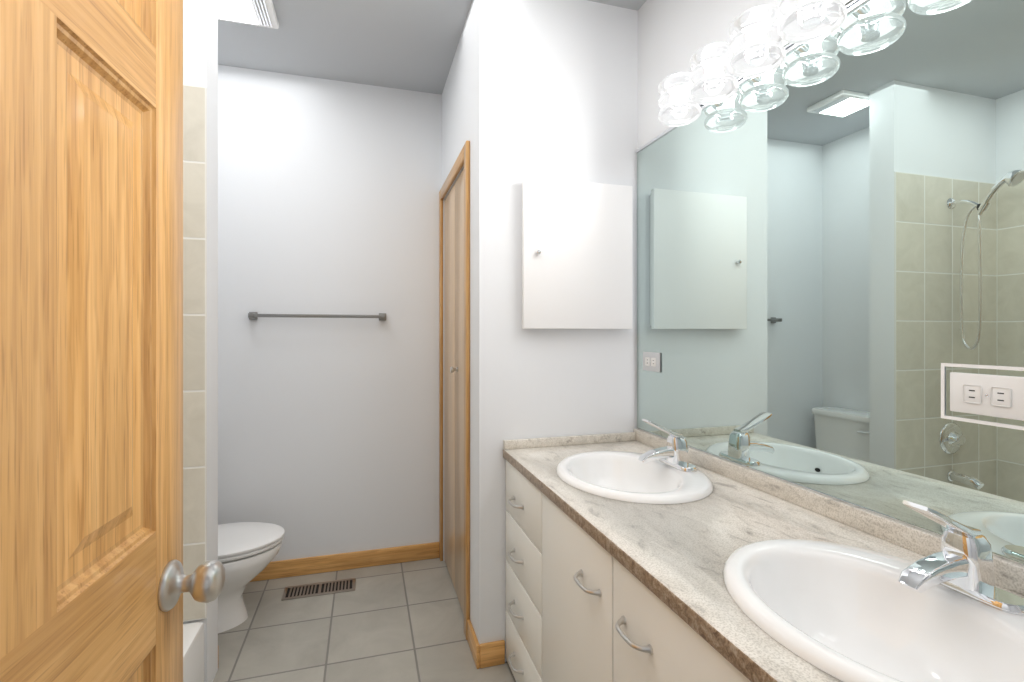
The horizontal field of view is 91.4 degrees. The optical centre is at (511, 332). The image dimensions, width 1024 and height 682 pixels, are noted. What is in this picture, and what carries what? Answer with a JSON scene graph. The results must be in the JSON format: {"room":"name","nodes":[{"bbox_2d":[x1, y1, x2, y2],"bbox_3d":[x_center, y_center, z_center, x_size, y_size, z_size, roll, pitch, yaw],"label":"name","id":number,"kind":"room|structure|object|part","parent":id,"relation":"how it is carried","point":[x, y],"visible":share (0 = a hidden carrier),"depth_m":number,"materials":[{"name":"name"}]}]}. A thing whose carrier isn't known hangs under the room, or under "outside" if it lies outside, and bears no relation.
{"room":"bathroom","nodes":[
{"label":"bathroom","id":0,"kind":"room"},
{"bbox_2d":[183,0,217,681],"bbox_3d":[-1.409,-0.035,1.634,0.760,2.510,0.130,0,0,-16],"label":"wall","id":1,"kind":"structure","parent":0,"point":[200,42],"depth_m":1.72,"materials":[{"name":"white paint"}]},
{"bbox_2d":[183,84,206,621],"bbox_3d":[-1.385,0.069,1.569,0.752,1.778,0.008,0,0,-16],"label":"tile","id":2,"kind":"structure","parent":1,"relation":"attached to","point":[194,327],"depth_m":1.66,"materials":[{"name":"beige tile"}]},
{"bbox_2d":[218,65,441,561],"bbox_3d":[-1.257,-0.035,2.518,1.790,2.510,0.120,0,0,-16],"label":"wall","id":3,"kind":"structure","parent":0,"point":[328,428],"depth_m":2.55,"materials":[{"name":"white paint"}]},
{"bbox_2d":[248,312,385,320],"bbox_3d":[-0.965,-0.080,2.504,0.651,0.038,0.070,0,0,-16],"label":"towel rail","id":4,"kind":"object","parent":3,"relation":"attached to","point":[256,315],"visible":1,"depth_m":2.47,"materials":[{"name":"silver metal"}]},
{"bbox_2d":[250,542,438,581],"bbox_3d":[-1.028,1.177,2.516,1.349,0.085,0.013,0,0,-16],"label":"baseboard","id":5,"kind":"structure","parent":3,"relation":"attached to","point":[329,563],"depth_m":2.56,"materials":[{"name":"brown wood"}]},
{"bbox_2d":[213,558,515,681],"bbox_3d":[-0.333,1.250,0.741,2.720,0.060,4.210,0,0,-16],"label":"floor","id":6,"kind":"structure","parent":0,"point":[400,622],"depth_m":2.02,"materials":[{"name":"tile"}]},
{"bbox_2d":[183,622,203,681],"bbox_3d":[-1.169,1.090,0.834,0.748,0.260,1.520,0,0,-16],"label":"bathtub","id":7,"kind":"object","parent":6,"relation":"on","point":[193,652],"visible":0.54,"depth_m":1.58,"materials":[{"name":"white ceramic"}]},
{"bbox_2d":[218,522,284,632],"bbox_3d":[-1.285,0.858,2.092,0.610,0.724,0.492,0,0,-16],"label":"toilet","id":8,"kind":"object","parent":6,"relation":"on","point":[248,552],"visible":0.25,"depth_m":2.06,"materials":[{"name":"white ceramic"}]},
{"bbox_3d":[-1.220,0.885,2.111,0.474,0.044,0.362,0,0,-16],"label":"seat","id":9,"kind":"part","parent":8,"relation":"part of","materials":[{"name":"white plastic"}]},
{"bbox_2d":[281,578,355,600],"bbox_3d":[-0.911,1.217,2.369,0.320,0.006,0.120,0,0,-16],"label":"floor vent","id":10,"kind":"object","parent":6,"relation":"in","point":[317,589],"visible":1,"depth_m":2.37,"materials":[{"name":"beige metal"}]},
{"bbox_2d":[503,455,758,681],"bbox_3d":[0.474,0.841,1.069,0.581,0.757,1.773,0,0,-16],"label":"bathroom vanity","id":11,"kind":"object","parent":6,"relation":"on","point":[576,612],"depth_m":1.20,"materials":[{"name":"painted wood"},{"name":"chrome"}]},
{"bbox_2d":[503,439,1023,681],"bbox_3d":[0.486,0.446,1.065,0.561,0.032,1.788,0,0,-16],"label":"countertop","id":12,"kind":"structure","parent":11,"relation":"on","point":[639,535],"depth_m":1.08,"materials":[{"name":"beige stone"}]},
{"bbox_2d":[531,443,754,510],"bbox_3d":[0.354,0.489,1.501,0.430,0.152,0.516,0,0,-16],"label":"sink","id":13,"kind":"object","parent":12,"relation":"in","point":[610,478],"depth_m":1.52,"materials":[{"name":"white ceramic"}]},
{"bbox_2d":[635,419,702,470],"bbox_3d":[0.463,0.339,1.533,0.157,0.147,0.156,0,0,-16],"label":"faucet","id":14,"kind":"object","parent":12,"relation":"on","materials":[{"name":"silver metal"}]},
{"bbox_2d":[663,523,1023,681],"bbox_3d":[0.573,0.489,0.758,0.430,0.152,0.516,0,0,-16],"label":"sink","id":15,"kind":"object","parent":12,"relation":"in","point":[824,593],"depth_m":0.85,"materials":[{"name":"white ceramic"}]},
{"bbox_2d":[891,500,1023,614],"bbox_3d":[0.682,0.339,0.790,0.157,0.147,0.156,0,0,-16],"label":"faucet","id":16,"kind":"object","parent":12,"relation":"on","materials":[{"name":"silver metal"}]},
{"bbox_2d":[218,0,645,94],"bbox_3d":[-0.333,-1.320,0.741,2.720,0.060,4.210,0,0,-16],"label":"ceiling","id":17,"kind":"structure","parent":0,"point":[411,45],"depth_m":2.22,"materials":[{"name":"grey paint"}]},
{"bbox_2d":[218,0,278,28],"bbox_3d":[-1.070,-1.274,1.937,0.270,0.030,0.230,0,0,-16],"label":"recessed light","id":18,"kind":"object","parent":17,"relation":"in","point":[261,13],"visible":0.75,"depth_m":1.97,"materials":[{"name":"white plastic"}]},
{"bbox_2d":[442,92,444,560],"bbox_3d":[-0.021,-0.035,2.853,0.770,2.510,0.175,0,0,-16],"label":"wall","id":19,"kind":"structure","parent":0,"point":[443,330],"depth_m":2.66,"materials":[{"name":"white paint"}]},
{"bbox_2d":[443,15,467,199],"bbox_3d":[0.096,-0.998,2.454,0.770,0.585,0.655,0,0,-16],"label":"wall","id":20,"kind":"structure","parent":0,"point":[455,114],"depth_m":2.28,"materials":[{"name":"white paint"}]},
{"bbox_2d":[468,0,637,661],"bbox_3d":[0.219,-0.035,2.035,0.770,2.510,0.220,0,0,-16],"label":"wall","id":21,"kind":"structure","parent":0,"point":[552,89],"depth_m":1.89,"materials":[{"name":"white paint"}]},
{"bbox_2d":[444,169,463,613],"bbox_3d":[-0.254,0.255,2.351,0.032,1.907,0.647,0,0,-16],"label":"closet door","id":22,"kind":"structure","parent":21,"relation":"in","point":[454,381],"depth_m":2.35,"materials":[{"name":"brown wood"}]},
{"bbox_2d":[450,366,457,372],"bbox_3d":[-0.263,0.170,2.263,0.034,0.030,0.030,0,0,-16],"label":"door knob","id":23,"kind":"object","parent":22,"relation":"attached to","point":[452,369],"depth_m":2.26,"materials":[{"name":"silver metal"}]},
{"bbox_2d":[439,140,469,639],"bbox_3d":[-0.281,0.230,2.342,0.016,1.980,0.763,0,0,-16],"label":"trim","id":24,"kind":"structure","parent":21,"relation":"attached to","point":[463,158],"depth_m":1.99,"materials":[{"name":"brown wood"}]},
{"bbox_2d":[467,619,479,668],"bbox_3d":[-0.146,1.177,1.891,0.013,0.085,0.177,0,0,-16],"label":"baseboard","id":25,"kind":"structure","parent":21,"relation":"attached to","point":[473,642],"depth_m":1.86,"materials":[{"name":"brown wood"}]},
{"bbox_2d":[480,640,504,667],"bbox_3d":[-0.072,1.177,1.827,0.094,0.085,0.013,0,0,-16],"label":"baseboard","id":26,"kind":"structure","parent":21,"relation":"attached to","point":[492,653],"depth_m":1.82,"materials":[{"name":"brown wood"}]},
{"bbox_2d":[522,176,631,328],"bbox_3d":[0.251,-0.290,1.891,0.444,0.554,0.074,0,0,-16],"label":"medicine cabinet","id":27,"kind":"object","parent":21,"relation":"attached to","point":[576,254],"visible":1,"depth_m":1.87,"materials":[{"name":"white wood"}]},
{"bbox_2d":[637,0,1023,562],"bbox_3d":[0.983,-0.035,0.581,0.126,2.510,3.000,0,0,-16],"label":"vanity mirror","id":28,"kind":"object","parent":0,"point":[830,253],"depth_m":1.12,"materials":[{"name":"silver glass"}]},
{"bbox_2d":[643,352,660,371],"bbox_3d":[0.527,0.112,1.891,0.009,0.072,0.116,0,0,-16],"label":"outlet","id":29,"kind":"object","parent":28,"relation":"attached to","point":[651,361],"visible":1,"depth_m":1.88,"materials":[{"name":"white plastic"}]},
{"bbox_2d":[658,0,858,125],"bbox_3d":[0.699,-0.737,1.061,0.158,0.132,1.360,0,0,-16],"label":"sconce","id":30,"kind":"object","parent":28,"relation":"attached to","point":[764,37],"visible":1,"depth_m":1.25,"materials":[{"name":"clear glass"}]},
{"bbox_2d":[636,0,1023,564],"bbox_3d":[0.744,-0.171,1.166,0.012,1.112,1.736,0,0,-16],"label":"channel","id":31,"kind":"object","parent":28,"relation":"attached to","point":[855,6],"visible":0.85,"depth_m":1.25,"materials":[{"name":"silver metal"}]},
{"bbox_2d":[941,363,1023,429],"bbox_3d":[0.829,0.110,0.864,0.009,0.104,0.160,0,0,-16],"label":"outlet","id":32,"kind":"object","parent":28,"relation":"attached to","point":[999,396],"visible":1,"depth_m":0.87,"materials":[{"name":"white plastic"}]},
{"bbox_3d":[-0.895,-0.035,0.049,0.850,2.510,0.120,0,0,-16],"label":"wall","id":33,"kind":"structure","parent":0,"visible":0},
{"bbox_2d":[0,0,182,681],"bbox_3d":[-0.542,0.198,0.536,0.035,2.020,0.810,0,0,-13],"label":"door leaf","id":34,"kind":"structure","parent":33,"relation":"in","point":[91,319],"depth_m":0.66,"materials":[{"name":"brown wood"}]},
{"bbox_2d":[158,559,224,611],"bbox_3d":[-0.621,0.443,0.881,0.208,0.083,0.105,0,0,-13],"label":"door knob","id":35,"kind":"object","parent":34,"relation":"attached to","point":[204,582],"depth_m":0.86,"materials":[{"name":"silver metal"}]}
]}

